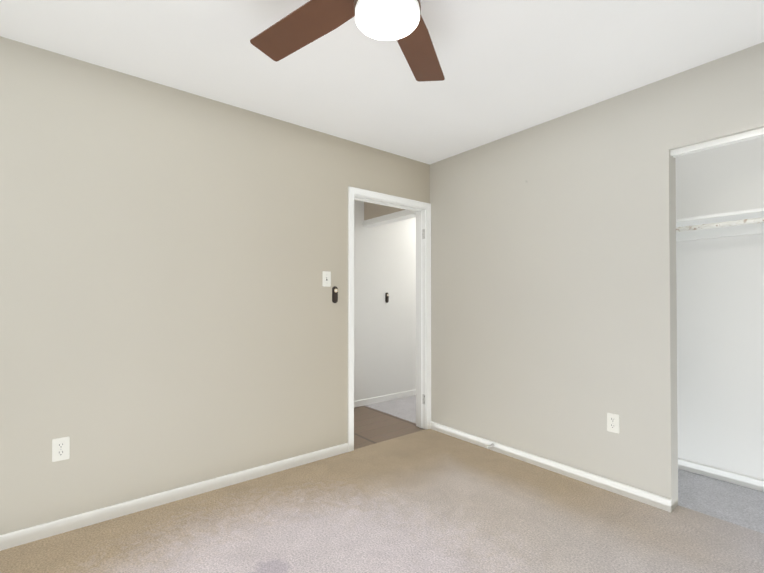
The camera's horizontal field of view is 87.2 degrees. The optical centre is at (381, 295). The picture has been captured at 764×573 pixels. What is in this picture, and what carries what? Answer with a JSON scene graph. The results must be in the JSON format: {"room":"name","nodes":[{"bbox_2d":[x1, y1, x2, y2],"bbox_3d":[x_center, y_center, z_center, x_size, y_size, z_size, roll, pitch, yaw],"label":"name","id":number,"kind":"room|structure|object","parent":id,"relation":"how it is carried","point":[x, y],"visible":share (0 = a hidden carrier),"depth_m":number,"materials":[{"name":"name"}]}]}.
{"room":"empty bedroom","nodes":[
{"label":"empty bedroom","id":0,"kind":"room"},
{"bbox_2d":[0,36,429,534],"bbox_3d":[-1.162,-0.013,2.504,4.250,2.440,0.115,0,-1,-39],"label":"wall","id":1,"kind":"structure","parent":0,"point":[173,315],"depth_m":2.32,"materials":[{"name":"beige paint"}]},
{"bbox_2d":[52,436,69,461],"bbox_3d":[-1.632,0.779,2.040,0.070,0.115,0.008,0,-1,-39],"label":"electrical outlet","id":2,"kind":"object","parent":1,"relation":"attached to","point":[60,449],"visible":1,"depth_m":2.04,"materials":[{"name":"beige plastic"}]},
{"bbox_2d":[0,443,347,550],"bbox_3d":[-1.478,1.169,2.156,3.107,0.068,0.013,0,-1,-39],"label":"baseboard","id":3,"kind":"structure","parent":1,"relation":"attached to","point":[36,532],"depth_m":2.29,"materials":[{"name":"white wood"}]},
{"bbox_2d":[322,271,330,286],"bbox_3d":[-0.413,-0.128,3.019,0.070,0.115,0.020,0,-1,-39],"label":"light switch","id":4,"kind":"object","parent":1,"relation":"attached to","point":[326,278],"visible":1,"depth_m":3.02,"materials":[{"name":"beige plastic"}]},
{"bbox_2d":[332,286,337,302],"bbox_3d":[-0.356,-0.009,3.063,0.046,0.128,0.020,0,-1,-39],"label":"switch","id":5,"kind":"object","parent":1,"relation":"attached to","point":[334,294],"visible":1,"depth_m":3.05,"materials":[{"name":"black metal"}]},
{"bbox_2d":[348,186,430,451],"bbox_3d":[-0.184,0.184,3.858,1.028,2.075,1.051,0,-1,-39],"label":"door frame","id":6,"kind":"structure","parent":1,"relation":"attached to","point":[352,191],"depth_m":3.68,"materials":[{"name":"white wood"}]},
{"bbox_2d":[0,395,763,572],"bbox_3d":[0.661,1.237,2.455,6.820,0.060,4.280,0,-1,-39],"label":"floor","id":7,"kind":"structure","parent":0,"point":[428,501],"depth_m":2.10,"materials":[{"name":"beige carpet"}]},
{"bbox_2d":[0,0,763,164],"bbox_3d":[0.655,-1.283,2.477,7.035,0.100,4.510,0,-1,-39],"label":"ceiling","id":8,"kind":"structure","parent":0,"point":[509,67],"depth_m":2.06,"materials":[{"name":"paint"}]},
{"bbox_2d":[250,0,444,81],"bbox_3d":[-0.017,-1.071,1.305,1.263,0.349,1.298,0,-1,-39],"label":"ceiling fan","id":9,"kind":"object","parent":8,"relation":"hanging from","point":[402,22],"visible":1,"depth_m":1.53,"materials":[{"name":"brown wood"}]},
{"bbox_2d":[354,200,415,400],"bbox_3d":[-0.433,0.007,4.408,6.300,2.440,0.115,0,-1,-39],"label":"wall","id":10,"kind":"structure","parent":0,"point":[384,331],"depth_m":4.70,"materials":[{"name":"white paint"}]},
{"bbox_2d":[354,389,415,407],"bbox_3d":[-0.432,1.192,4.315,6.200,0.068,0.013,0,-1,-39],"label":"baseboard","id":11,"kind":"structure","parent":10,"relation":"attached to","point":[368,401],"depth_m":4.67,"materials":[{"name":"white wood"}]},
{"bbox_2d":[385,293,388,302],"bbox_3d":[0.062,0.020,4.718,0.044,0.122,0.019,0,-1,-39],"label":"light switch","id":12,"kind":"object","parent":10,"relation":"attached to","point":[386,297],"visible":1,"depth_m":4.71,"materials":[{"name":"black metal"}]},
{"bbox_2d":[354,406,424,448],"bbox_3d":[-1.206,1.245,3.042,3.400,0.056,1.030,0,-1,-39],"label":"floor","id":13,"kind":"structure","parent":0,"point":[372,426],"depth_m":3.73,"materials":[{"name":"brown wood"}]},
{"bbox_2d":[364,42,763,511],"bbox_3d":[1.217,-0.009,2.841,0.115,2.440,4.395,0,-1,-39],"label":"wall","id":14,"kind":"structure","parent":0,"point":[553,312],"depth_m":2.65,"materials":[{"name":"beige paint"}]},
{"bbox_2d":[431,421,670,511],"bbox_3d":[1.458,1.172,2.426,0.013,0.068,3.237,0,-1,-39],"label":"baseboard","id":15,"kind":"structure","parent":14,"relation":"attached to","point":[648,498],"depth_m":2.69,"materials":[{"name":"white wood"}]},
{"bbox_2d":[607,413,618,433],"bbox_3d":[1.425,0.784,2.475,0.008,0.115,0.070,0,-1,-39],"label":"electrical outlet","id":16,"kind":"object","parent":14,"relation":"attached to","point":[612,422],"visible":1,"depth_m":2.47,"materials":[{"name":"beige plastic"}]},
{"bbox_2d":[670,128,763,157],"bbox_3d":[1.897,-0.813,1.993,0.051,0.030,0.768,0,-1,-39],"label":"track rail","id":17,"kind":"object","parent":14,"relation":"attached to","point":[732,139],"visible":1,"depth_m":2.12,"materials":[{"name":"white metal"}]},
{"bbox_2d":[675,137,763,479],"bbox_3d":[2.136,-0.014,2.369,0.730,2.440,1.950,0,-1,-39],"label":"wall","id":18,"kind":"structure","parent":0,"point":[720,345],"depth_m":2.64,"materials":[{"name":"white paint"}]},
{"bbox_2d":[676,208,763,240],"bbox_3d":[2.213,-0.323,2.434,0.303,0.348,1.720,0,-1,-39],"label":"shelf","id":19,"kind":"object","parent":18,"relation":"attached to","point":[743,222],"visible":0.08,"depth_m":2.53,"materials":[{"name":"white wood"}]},
{"bbox_2d":[678,458,763,491],"bbox_3d":[2.326,1.173,2.509,0.013,0.068,1.720,0,-1,-39],"label":"baseboard","id":20,"kind":"structure","parent":18,"relation":"attached to","point":[728,476],"depth_m":2.62,"materials":[{"name":"white wood"}]}
]}

